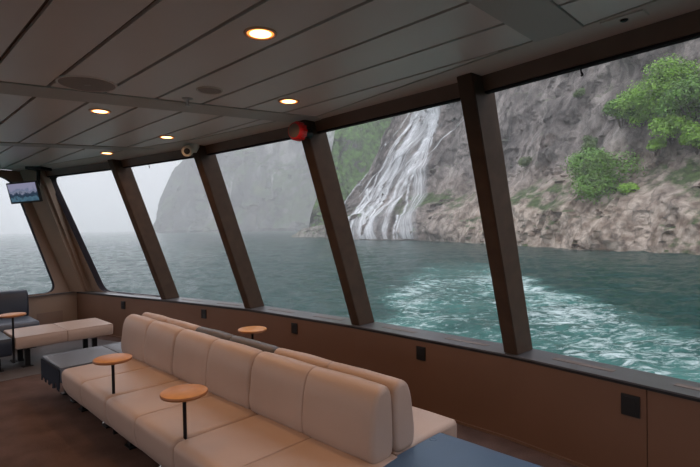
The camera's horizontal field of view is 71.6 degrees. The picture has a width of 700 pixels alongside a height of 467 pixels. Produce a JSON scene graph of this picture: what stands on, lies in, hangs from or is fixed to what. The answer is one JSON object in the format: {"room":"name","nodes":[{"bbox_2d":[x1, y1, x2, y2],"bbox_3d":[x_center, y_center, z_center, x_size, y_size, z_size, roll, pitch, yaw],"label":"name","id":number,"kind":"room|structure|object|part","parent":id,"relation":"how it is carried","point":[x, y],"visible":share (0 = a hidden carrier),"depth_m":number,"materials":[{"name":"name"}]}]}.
{"room":"ship interior","nodes":[
{"label":"ship interior","id":0,"kind":"room"},
{"bbox_2d":[0,170,77,321],"bbox_3d":[-7.035,0.422,5.463,0.090,2.726,7.740,0,1,35],"label":"wall","id":1,"kind":"structure","parent":0,"point":[59,285],"depth_m":8.13,"materials":[{"name":"brown paint"}]},
{"bbox_2d":[37,310,62,324],"bbox_3d":[-5.045,1.465,8.163,0.006,0.290,0.400,0,1,35],"label":"access panel","id":2,"kind":"object","parent":1,"relation":"attached to","point":[53,317],"visible":0.57,"depth_m":8.16,"materials":[{"name":"brown"}]},
{"bbox_2d":[20,170,91,291],"bbox_3d":[-4.907,-0.001,8.113,0.469,2.034,1.078,-1,1,20],"label":"wall","id":3,"kind":"structure","parent":0,"point":[49,212],"depth_m":8.01,"materials":[{"name":"brown wood"}]},
{"bbox_2d":[49,170,159,296],"bbox_3d":[-3.821,-0.014,7.648,2.040,2.034,0.886,-1,1,31],"label":"wall","id":4,"kind":"structure","parent":0,"point":[95,282],"depth_m":8.15,"materials":[{"name":"wood"},{"name":"painted metal"}]},
{"bbox_2d":[45,162,110,176],"bbox_3d":[-4.170,-0.964,7.336,2.235,0.123,0.087,-1,1,30],"label":"trim","id":5,"kind":"structure","parent":4,"relation":"attached to","point":[104,166],"depth_m":7.25,"materials":[{"name":"black wood"}]},
{"bbox_2d":[107,159,178,298],"bbox_3d":[-2.984,-0.015,7.076,0.134,2.024,1.027,0,1,36],"label":"trim","id":6,"kind":"structure","parent":4,"relation":"attached to","point":[125,180],"depth_m":7.01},
{"bbox_2d":[121,150,193,167],"bbox_3d":[-2.464,-0.978,6.260,1.811,0.123,0.088,0,1,35],"label":"trim","id":7,"kind":"structure","parent":4,"relation":"attached to","point":[177,155],"depth_m":6.29,"materials":[{"name":"black wood"}]},
{"bbox_2d":[13,0,699,171],"bbox_3d":[-0.344,-1.020,2.851,2.572,0.020,13.891,-2,1,-35],"label":"beam","id":8,"kind":"structure","parent":4,"relation":"attached to","point":[658,10],"depth_m":3.00,"materials":[{"name":"grey"}]},
{"bbox_2d":[0,336,578,466],"bbox_3d":[-1.615,1.789,0.601,15.497,0.064,8.922,0,1,44],"label":"floor","id":9,"kind":"structure","parent":0,"point":[40,426],"depth_m":4.16,"materials":[{"name":"carpet"}]},
{"bbox_2d":[0,331,11,371],"bbox_3d":[-4.877,1.528,5.888,0.757,0.424,1.170,0,1,45],"label":"bench","id":10,"kind":"object","parent":9,"relation":"on","point":[5,341],"visible":1,"depth_m":6.01,"materials":[{"name":"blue leather"}]},
{"bbox_3d":[-4.878,1.433,5.887,0.757,0.233,1.170,0,1,45],"label":"seat","id":11,"kind":"part","parent":10,"relation":"part of","materials":[{"name":"blue leather"}]},
{"bbox_2d":[0,312,26,362],"bbox_3d":[-4.235,1.321,6.099,0.306,0.619,0.292,0,1,45],"label":"side table","id":12,"kind":"object","parent":9,"relation":"on","point":[14,314],"visible":1,"depth_m":6.08,"materials":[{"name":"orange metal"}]},
{"bbox_3d":[-4.230,1.331,6.094,0.090,0.589,0.090,0,1,45],"label":"post","id":13,"kind":"part","parent":12,"relation":"part of","materials":[{"name":"black metal"}]},
{"bbox_2d":[0,289,39,348],"bbox_3d":[-5.318,1.312,7.095,0.843,0.837,1.165,0,1,45],"label":"sofa","id":14,"kind":"object","parent":9,"relation":"on","point":[11,301],"visible":0.61,"depth_m":7.45,"materials":[{"name":"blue leather"}]},
{"bbox_3d":[-5.531,1.114,7.299,0.207,0.439,1.161,0,1,45],"label":"backrest","id":15,"kind":"part","parent":14,"relation":"part of","materials":[{"name":"blue leather"}]},
{"bbox_3d":[-5.315,1.452,7.097,0.843,0.303,1.165,0,1,45],"label":"seat","id":16,"kind":"part","parent":14,"relation":"part of","materials":[{"name":"blue leather"}]},
{"bbox_2d":[3,318,112,366],"bbox_3d":[-4.035,1.501,6.742,0.757,0.424,1.170,0,1,45],"label":"bench","id":17,"kind":"object","parent":9,"relation":"on","point":[47,334],"visible":0.9,"depth_m":6.54,"materials":[{"name":"beige leather"}]},
{"bbox_3d":[-4.472,1.612,6.574,0.090,0.222,0.120,0,1,45],"label":"leg","id":18,"kind":"part","parent":17,"relation":"part of","materials":[{"name":"black metal"}]},
{"bbox_3d":[-4.188,1.611,6.293,0.090,0.222,0.120,0,1,45],"label":"leg","id":19,"kind":"part","parent":17,"relation":"part of","materials":[{"name":"black metal"}]},
{"bbox_3d":[-4.037,1.372,6.741,0.757,0.168,1.170,0,1,45],"label":"seat","id":20,"kind":"part","parent":17,"relation":"part of","materials":[{"name":"beige leather"}]},
{"bbox_3d":[-3.904,1.593,7.150,0.090,0.222,0.120,0,1,45],"label":"leg","id":21,"kind":"part","parent":17,"relation":"part of","materials":[{"name":"black metal"}]},
{"bbox_3d":[-3.619,1.593,6.870,0.090,0.222,0.120,0,1,45],"label":"leg","id":22,"kind":"part","parent":17,"relation":"part of","materials":[{"name":"black metal"}]},
{"bbox_2d":[41,342,121,402],"bbox_3d":[-2.629,1.496,5.362,0.736,0.424,1.213,0,1,45],"label":"bench","id":23,"kind":"object","parent":9,"relation":"on","point":[52,365],"visible":0.36,"depth_m":5.04,"materials":[{"name":"grey fabric"}]},
{"bbox_3d":[-2.627,1.367,5.365,0.736,0.168,1.200,0,1,45],"label":"seat","id":24,"kind":"part","parent":23,"relation":"part of","materials":[{"name":"grey fabric"}]},
{"bbox_2d":[62,314,184,428],"bbox_3d":[-2.122,1.292,4.587,1.336,0.837,0.843,0,1,45],"label":"sofa","id":25,"kind":"object","parent":9,"relation":"on","point":[150,342],"visible":0.73,"depth_m":4.47,"materials":[{"name":"beige leather"}]},
{"bbox_3d":[-2.588,1.662,4.732,0.120,0.110,0.090,0,1,45],"label":"leg","id":26,"kind":"part","parent":25,"relation":"part of","materials":[{"name":"black metal"}]},
{"bbox_2d":[92,353,132,434],"bbox_3d":[-1.903,1.311,3.922,0.292,0.619,0.306,0,1,45],"label":"side table","id":27,"kind":"object","parent":25,"relation":"on","point":[117,358],"visible":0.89,"depth_m":3.90,"materials":[{"name":"brown wood"}]},
{"bbox_3d":[-1.908,1.322,3.917,0.090,0.589,0.090,0,1,45],"label":"post","id":28,"kind":"part","parent":27,"relation":"part of","materials":[{"name":"black metal"}]},
{"bbox_3d":[-2.059,1.432,4.529,1.165,0.303,0.843,0,1,45],"label":"seat","id":29,"kind":"part","parent":25,"relation":"part of","materials":[{"name":"beige leather"}]},
{"bbox_3d":[-1.965,1.086,4.839,1.206,0.438,0.207,0,1,45],"label":"backrest","id":30,"kind":"part","parent":25,"relation":"part of","materials":[{"name":"beige leather"}]},
{"bbox_2d":[142,312,200,330],"bbox_3d":[-1.614,1.275,5.102,1.336,0.837,0.710,0,1,45],"label":"sofa","id":31,"kind":"object","parent":9,"relation":"on","point":[183,324],"visible":0.1,"depth_m":4.86,"materials":[{"name":"beige leather"}]},
{"bbox_2d":[238,326,266,339],"bbox_3d":[-0.996,1.279,4.945,0.292,0.619,0.306,0,1,45],"label":"side table","id":32,"kind":"object","parent":31,"relation":"on","point":[252,330],"visible":0.73,"depth_m":4.90,"materials":[{"name":"orange wood"}]},
{"bbox_2d":[105,329,262,466],"bbox_3d":[-1.274,1.289,3.752,1.296,0.837,0.843,0,1,45],"label":"sofa","id":33,"kind":"object","parent":9,"relation":"on","point":[148,423],"visible":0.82,"depth_m":3.62,"materials":[{"name":"beige leather"}]},
{"bbox_3d":[-1.755,1.659,3.911,0.120,0.110,0.090,0,1,45],"label":"leg","id":34,"kind":"part","parent":33,"relation":"part of","materials":[{"name":"black metal"}]},
{"bbox_3d":[-1.226,1.429,3.708,1.165,0.303,0.843,0,1,45],"label":"seat","id":35,"kind":"part","parent":33,"relation":"part of","materials":[{"name":"beige leather"}]},
{"bbox_2d":[160,384,207,439],"bbox_3d":[-1.042,1.308,3.087,0.292,0.619,0.306,0,1,45],"label":"side table","id":36,"kind":"object","parent":33,"relation":"on","point":[183,393],"visible":0.98,"depth_m":3.06,"materials":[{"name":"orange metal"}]},
{"bbox_3d":[-1.047,1.319,3.082,0.090,0.589,0.090,0,1,45],"label":"post","id":37,"kind":"part","parent":36,"relation":"part of","materials":[{"name":"black metal"}]},
{"bbox_3d":[-1.103,1.083,3.990,1.206,0.438,0.207,0,1,45],"label":"backrest","id":38,"kind":"part","parent":33,"relation":"part of","materials":[{"name":"beige leather"}]},
{"bbox_2d":[195,327,279,352],"bbox_3d":[-0.767,1.272,4.267,1.296,0.837,0.710,0,1,45],"label":"sofa","id":39,"kind":"object","parent":9,"relation":"on","point":[256,344],"visible":0.17,"depth_m":4.00,"materials":[{"name":"grey leather"}]},
{"bbox_2d":[174,351,396,466],"bbox_3d":[-0.427,1.286,2.916,1.256,0.837,0.843,0,1,45],"label":"sofa","id":40,"kind":"object","parent":9,"relation":"on","point":[309,415],"visible":0.98,"depth_m":2.91,"materials":[{"name":"beige leather"}]},
{"bbox_3d":[-0.392,1.426,2.887,1.165,0.303,0.843,0,1,45],"label":"seat","id":41,"kind":"part","parent":40,"relation":"part of","materials":[{"name":"beige leather"}]},
{"bbox_3d":[-0.242,1.080,3.140,1.206,0.438,0.207,0,1,45],"label":"backrest","id":42,"kind":"part","parent":40,"relation":"part of","materials":[{"name":"beige leather"}]},
{"bbox_2d":[274,348,456,455],"bbox_3d":[0.063,1.270,3.449,1.206,0.837,0.710,0,1,45],"label":"sofa","id":43,"kind":"object","parent":9,"relation":"on","point":[411,425],"visible":0.18,"depth_m":3.00,"materials":[{"name":"beige leather"}]},
{"bbox_3d":[0.076,1.410,3.441,1.165,0.303,0.710,0,1,45],"label":"seat","id":44,"kind":"part","parent":43,"relation":"part of","materials":[{"name":"beige leather"}]},
{"bbox_2d":[383,433,542,466],"bbox_3d":[0.404,1.485,2.409,0.788,0.424,1.240,0,1,45],"label":"bench","id":45,"kind":"object","parent":9,"relation":"on","point":[441,449],"visible":0.98,"depth_m":2.75,"materials":[{"name":"blue leather"}]},
{"bbox_2d":[0,0,651,169],"bbox_3d":[-1.909,-0.977,0.337,15.462,0.060,8.270,0,1,44],"label":"ceiling","id":46,"kind":"structure","parent":0,"point":[325,55],"depth_m":2.72,"materials":[{"name":"grey"}]},
{"bbox_2d":[6,166,51,203],"bbox_3d":[-4.708,-0.715,7.179,0.531,0.562,0.540,-1,1,0],"label":"television","id":47,"kind":"object","parent":46,"relation":"hanging from","point":[26,191],"visible":1,"depth_m":7.00,"materials":[{"name":"black plastic"}]},
{"bbox_3d":[-4.706,-0.595,7.010,0.510,0.306,0.040,-4,14,11],"label":"casing","id":48,"kind":"part","parent":47,"relation":"part of","materials":[{"name":"black plastic"}]},
{"bbox_2d":[0,141,152,149],"bbox_3d":[-5.295,-0.957,4.749,6.272,0.026,0.217,-1,1,-21],"label":"trim","id":49,"kind":"structure","parent":46,"relation":"attached to","point":[56,145],"depth_m":5.54,"materials":[{"name":"grey"}]},
{"bbox_2d":[55,75,117,91],"bbox_3d":[-1.741,-0.989,3.214,0.368,0.014,0.368,-1,1,0],"label":"ceiling speaker","id":50,"kind":"object","parent":46,"relation":"attached to","point":[76,82],"visible":1,"depth_m":3.18,"materials":[{"name":"grey"}]},
{"bbox_2d":[89,109,110,113],"bbox_3d":[-2.037,-0.997,3.954,0.168,0.011,0.168,-1,1,0],"label":"recessed light","id":51,"kind":"object","parent":46,"relation":"in","point":[97,111],"visible":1,"depth_m":3.94,"materials":[{"name":"beige"}]},
{"bbox_2d":[99,152,113,154],"bbox_3d":[-3.056,-1.010,6.096,0.168,0.011,0.168,-1,1,0],"label":"recessed light","id":52,"kind":"object","parent":46,"relation":"in","point":[108,153],"visible":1,"depth_m":6.09,"materials":[{"name":"beige glass"}]},
{"bbox_2d":[0,81,320,121],"bbox_3d":[-3.891,-0.946,2.328,8.342,0.026,0.328,-2,1,-31],"label":"trim","id":53,"kind":"structure","parent":46,"relation":"attached to","point":[11,88],"depth_m":3.68,"materials":[{"name":"grey"}]},
{"bbox_2d":[158,135,174,138],"bbox_3d":[-1.932,-1.016,5.115,0.168,0.011,0.168,-1,1,0],"label":"recessed light","id":54,"kind":"object","parent":46,"relation":"in","point":[161,136],"visible":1,"depth_m":5.11,"materials":[{"name":"beige"}]},
{"bbox_2d":[182,97,192,106],"bbox_3d":[-1.214,-0.980,3.621,0.080,0.060,0.080,-1,1,0],"label":"sprinkler","id":55,"kind":"object","parent":46,"relation":"attached to","point":[187,99],"visible":1,"depth_m":3.61,"materials":[{"name":"silver metal"}]},
{"bbox_2d":[181,144,198,156],"bbox_3d":[-1.829,-0.946,5.542,0.184,0.155,0.208,-1,1,0],"label":"security camera","id":56,"kind":"object","parent":46,"relation":"attached to","point":[188,150],"visible":1,"depth_m":5.47,"materials":[{"name":"grey plastic"}]},
{"bbox_2d":[196,86,222,93],"bbox_3d":[-0.986,-1.007,3.410,0.184,0.011,0.184,-1,1,0],"label":"ceiling speaker","id":57,"kind":"object","parent":46,"relation":"attached to","point":[204,89],"visible":1,"depth_m":3.40,"materials":[{"name":"grey plastic"}]},
{"bbox_2d":[198,88,220,93],"bbox_3d":[-0.986,-1.007,3.410,0.158,0.009,0.158,-1,1,0],"label":"grille","id":58,"kind":"object","parent":57,"relation":"attached to","point":[202,90],"depth_m":3.41,"materials":[{"name":"grey metal"}]},
{"bbox_2d":[205,127,291,154],"bbox_3d":[-1.033,-0.987,5.135,1.848,0.123,0.088,0,1,41],"label":"trim","id":59,"kind":"structure","parent":46,"relation":"attached to","point":[278,135],"depth_m":5.15,"materials":[{"name":"black wood"}]},
{"bbox_2d":[243,26,276,40],"bbox_3d":[-0.449,-1.003,2.432,0.168,0.011,0.168,-1,1,0],"label":"recessed light","id":60,"kind":"object","parent":46,"relation":"in","point":[260,33],"visible":1,"depth_m":2.42,"materials":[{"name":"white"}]},
{"bbox_2d":[278,98,299,104],"bbox_3d":[-0.473,-1.022,3.746,0.168,0.011,0.168,-1,1,0],"label":"recessed light","id":61,"kind":"object","parent":46,"relation":"in","point":[289,101],"visible":1,"depth_m":3.74,"materials":[{"name":"beige"}]},
{"bbox_2d":[315,83,460,133],"bbox_3d":[0.259,-0.992,3.895,0.089,0.123,1.755,-2,1,-44],"label":"trim","id":62,"kind":"structure","parent":46,"relation":"attached to","point":[448,94],"depth_m":3.79,"materials":[{"name":"brown wood"}]},
{"bbox_2d":[466,0,583,41],"bbox_3d":[-1.589,-0.950,-0.199,0.250,0.026,7.609,0,1,45],"label":"trim","id":63,"kind":"structure","parent":46,"relation":"attached to","point":[537,20],"depth_m":2.28,"materials":[{"name":"grey metal"}]},
{"bbox_2d":[482,9,699,93],"bbox_3d":[1.436,-0.993,2.531,0.088,0.123,1.878,-2,1,-38],"label":"trim","id":64,"kind":"structure","parent":46,"relation":"attached to","point":[685,27],"depth_m":2.61,"materials":[{"name":"brown wood"}]},
{"bbox_2d":[600,9,648,27],"bbox_3d":[1.316,-1.026,2.328,0.090,0.019,0.190,-2,1,-41],"label":"ceiling plate","id":65,"kind":"object","parent":46,"relation":"attached to","point":[638,14],"visible":1,"depth_m":2.31,"materials":[{"name":"grey plastic"}]},
{"bbox_2d":[77,293,699,466],"bbox_3d":[0.564,1.350,3.514,1.758,0.657,14.511,-2,1,-40],"label":"wall","id":66,"kind":"structure","parent":0,"point":[578,418],"depth_m":3.95,"materials":[{"name":"brown wood"}]},
{"bbox_2d":[28,292,71,297],"bbox_3d":[-7.052,1.101,5.407,0.160,0.012,7.600,0,1,35],"label":"trim","id":67,"kind":"structure","parent":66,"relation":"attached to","point":[63,292],"depth_m":8.11,"materials":[{"name":"metal"}]},
{"bbox_2d":[121,301,124,308],"bbox_3d":[-3.645,1.150,7.789,0.100,0.125,0.015,-1,1,31],"label":"wall socket","id":68,"kind":"object","parent":66,"relation":"attached to","point":[122,302],"visible":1,"depth_m":7.78,"materials":[{"name":"black plastic"}]},
{"bbox_2d":[201,309,206,318],"bbox_3d":[-2.046,1.124,6.785,0.100,0.125,0.015,0,1,33],"label":"wall socket","id":69,"kind":"object","parent":66,"relation":"attached to","point":[203,311],"visible":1,"depth_m":6.78,"materials":[{"name":"black plastic"}]},
{"bbox_2d":[193,145,263,308],"bbox_3d":[-1.506,-0.027,6.076,0.137,2.024,1.080,0,1,33],"label":"trim","id":70,"kind":"structure","parent":66,"relation":"attached to","point":[208,167],"depth_m":6.00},
{"bbox_2d":[291,323,297,333],"bbox_3d":[-0.659,1.121,5.735,0.100,0.125,0.015,0,1,41],"label":"wall socket","id":71,"kind":"object","parent":66,"relation":"attached to","point":[294,328],"visible":1,"depth_m":5.72,"materials":[{"name":"black plastic"}]},
{"bbox_2d":[288,121,312,141],"bbox_3d":[-0.436,-0.907,4.341,0.170,0.170,0.212,0,1,35],"label":"fire alarm","id":72,"kind":"object","parent":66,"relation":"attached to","point":[297,131],"visible":1,"depth_m":4.26,"materials":[{"name":"red plastic"}]},
{"bbox_2d":[298,120,373,325],"bbox_3d":[-0.114,-0.034,4.862,0.155,2.024,1.108,0,1,34],"label":"trim","id":73,"kind":"structure","parent":66,"relation":"attached to","point":[317,150],"depth_m":4.78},
{"bbox_2d":[105,335,588,466],"bbox_3d":[0.532,1.668,3.493,1.689,0.022,14.450,-2,1,-40],"label":"baseboard","id":74,"kind":"structure","parent":66,"relation":"attached to","point":[457,421],"depth_m":3.83,"materials":[{"name":"brown wood"}]},
{"bbox_2d":[77,291,699,401],"bbox_3d":[0.639,1.000,3.562,1.987,0.038,14.670,-2,1,-40],"label":"window sill","id":75,"kind":"structure","parent":66,"relation":"attached to","point":[676,387],"depth_m":4.11,"materials":[{"name":"wood"}]},
{"bbox_2d":[416,346,425,360],"bbox_3d":[0.659,1.115,4.512,0.015,0.125,0.100,-2,1,-45],"label":"wall socket","id":76,"kind":"object","parent":66,"relation":"attached to","point":[420,351],"visible":1,"depth_m":4.50,"materials":[{"name":"black plastic"}]},
{"bbox_2d":[457,73,532,354],"bbox_3d":[1.107,-0.037,3.606,0.169,2.024,1.144,0,1,36],"label":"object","id":77,"kind":"structure","parent":66,"relation":"attached to","point":[479,109],"depth_m":3.49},
{"bbox_2d":[621,393,639,418],"bbox_3d":[1.837,1.127,3.178,0.015,0.140,0.115,-2,1,-38],"label":"wall socket","id":78,"kind":"object","parent":66,"relation":"attached to","point":[630,404],"visible":1,"depth_m":3.17,"materials":[{"name":"black plastic"}]},
{"bbox_2d":[624,396,635,405],"bbox_3d":[1.832,1.095,3.174,0.003,0.048,0.069,-2,1,-38],"label":"outlet","id":79,"kind":"object","parent":78,"relation":"attached to","point":[628,400],"depth_m":3.17,"materials":[{"name":"black plastic"}]},
{"bbox_2d":[624,406,635,415],"bbox_3d":[1.833,1.159,3.175,0.003,0.048,0.069,-2,1,-38],"label":"outlet","id":80,"kind":"object","parent":78,"relation":"attached to","point":[629,410],"depth_m":3.17,"materials":[{"name":"black plastic"}]},
{"label":"outside","id":81,"kind":"structure","parent":0,"visible":0},
{"bbox_2d":[0,231,699,382],"bbox_3d":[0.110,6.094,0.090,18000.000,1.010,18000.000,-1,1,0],"label":"sea","id":82,"kind":"structure","parent":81,"point":[637,310],"depth_m":49.42,"materials":[{"name":"liquid"}]},
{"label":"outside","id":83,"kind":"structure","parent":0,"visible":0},
{"bbox_2d":[309,117,392,226],"bbox_3d":[5.235,-108.346,346.183,73.422,220.167,112.777,-1,1,0],"label":"slope","id":84,"kind":"structure","parent":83,"point":[355,149],"depth_m":310.37,"materials":[{"name":"green plant"}]},
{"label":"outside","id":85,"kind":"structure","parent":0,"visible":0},
{"bbox_2d":[153,130,334,232],"bbox_3d":[-145.528,-264.729,905.706,589.904,521.809,313.587,-1,1,0],"label":"mountain","id":86,"kind":"structure","parent":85,"point":[270,187],"depth_m":883.29},
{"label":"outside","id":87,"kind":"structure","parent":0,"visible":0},
{"bbox_2d":[325,38,699,254],"bbox_3d":[73.080,-86.770,148.367,177.542,180.460,275.750,-1,1,0],"label":"rock cliff","id":88,"kind":"structure","parent":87,"point":[541,120],"depth_m":135.69,"materials":[{"name":"grey stone"}]},
{"bbox_2d":[346,107,461,238],"bbox_3d":[21.273,-34.007,215.633,54.561,72.651,64.670,-1,1,0],"label":"waterfall","id":89,"kind":"object","parent":88,"relation":"on","point":[435,113],"visible":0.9,"depth_m":217.20,"materials":[{"name":"white liquid"}]},
{"bbox_2d":[518,156,533,166],"bbox_3d":[54.914,-22.439,151.558,5.306,3.433,5.668,-1,1,0],"label":"bush","id":90,"kind":"object","parent":88,"relation":"on","point":[524,161],"visible":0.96,"depth_m":150.63,"materials":[{"name":"green plant"}]},
{"bbox_2d":[572,88,584,97],"bbox_3d":[63.881,-39.151,135.265,3.909,2.707,4.108,-1,1,0],"label":"bush","id":91,"kind":"object","parent":88,"relation":"on","point":[580,92],"visible":1,"depth_m":134.47,"materials":[{"name":"green plant"}]},
{"bbox_2d":[581,135,598,151],"bbox_3d":[62.788,-23.025,127.074,6.123,6.122,5.586,-1,1,0],"label":"bush","id":92,"kind":"object","parent":88,"relation":"on","point":[589,140],"visible":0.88,"depth_m":126.47,"materials":[{"name":"green plant"}]},
{"bbox_2d":[560,145,647,204],"bbox_3d":[56.008,-12.315,108.414,15.871,15.141,15.979,-1,1,0],"label":"tree","id":93,"kind":"object","parent":88,"relation":"on","point":[592,169],"visible":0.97,"depth_m":106.14,"materials":[{"name":"green plant"}]},
{"bbox_2d":[601,97,636,127],"bbox_3d":[63.862,-28.075,113.843,8.454,8.233,9.411,-1,1,0],"label":"tree","id":94,"kind":"object","parent":88,"relation":"on","point":[607,108],"visible":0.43,"depth_m":113.08,"materials":[{"name":"green plant"}]},
{"bbox_2d":[616,181,639,194],"bbox_3d":[58.047,-8.918,101.653,4.834,3.859,3.893,-1,1,0],"label":"bush","id":95,"kind":"object","parent":88,"relation":"on","point":[625,188],"visible":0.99,"depth_m":100.64,"materials":[{"name":"green plant"}]},
{"bbox_2d":[610,87,662,127],"bbox_3d":[66.108,-28.118,109.875,12.801,11.395,13.078,-1,1,0],"label":"tree","id":96,"kind":"object","parent":88,"relation":"on","point":[639,116],"visible":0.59,"depth_m":108.47,"materials":[{"name":"green plant"}]},
{"bbox_2d":[645,136,666,155],"bbox_3d":[65.681,-18.813,103.827,4.102,3.993,3.798,-1,1,0],"label":"bush","id":97,"kind":"object","parent":88,"relation":"on","point":[655,144],"visible":0.98,"depth_m":102.92,"materials":[{"name":"green plant"}]},
{"bbox_2d":[625,52,699,114],"bbox_3d":[67.243,-30.588,101.935,16.909,13.111,12.336,-1,1,0],"label":"tree","id":98,"kind":"object","parent":88,"relation":"on","point":[666,75],"visible":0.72,"depth_m":99.86,"materials":[{"name":"green plant"}]},
{"bbox_2d":[648,112,693,143],"bbox_3d":[66.226,-21.768,100.203,8.645,6.712,7.933,-1,1,0],"label":"tree","id":99,"kind":"object","parent":88,"relation":"on","point":[672,125],"visible":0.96,"depth_m":99.25,"materials":[{"name":"green plant"}]},
{"bbox_2d":[654,72,699,123],"bbox_3d":[69.223,-26.470,96.864,15.349,12.867,15.759,-1,1,0],"label":"tree","id":100,"kind":"object","parent":88,"relation":"on","point":[692,86],"visible":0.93,"depth_m":97.09,"materials":[{"name":"green plant"}]},
{"bbox_2d":[678,122,699,154],"bbox_3d":[69.285,-19.162,96.515,8.105,6.512,7.442,-1,1,0],"label":"bush","id":101,"kind":"object","parent":88,"relation":"on","point":[691,136],"visible":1,"depth_m":96.18,"materials":[{"name":"green plant"}]},
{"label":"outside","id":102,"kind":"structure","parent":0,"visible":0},
{"bbox_2d":[291,225,325,236],"bbox_3d":[-22.747,-1.259,304.382,33.357,8.299,43.263,-1,1,0],"label":"rocky point","id":103,"kind":"structure","parent":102,"point":[319,230],"depth_m":286.90,"materials":[{"name":"grey stone"}]}
]}

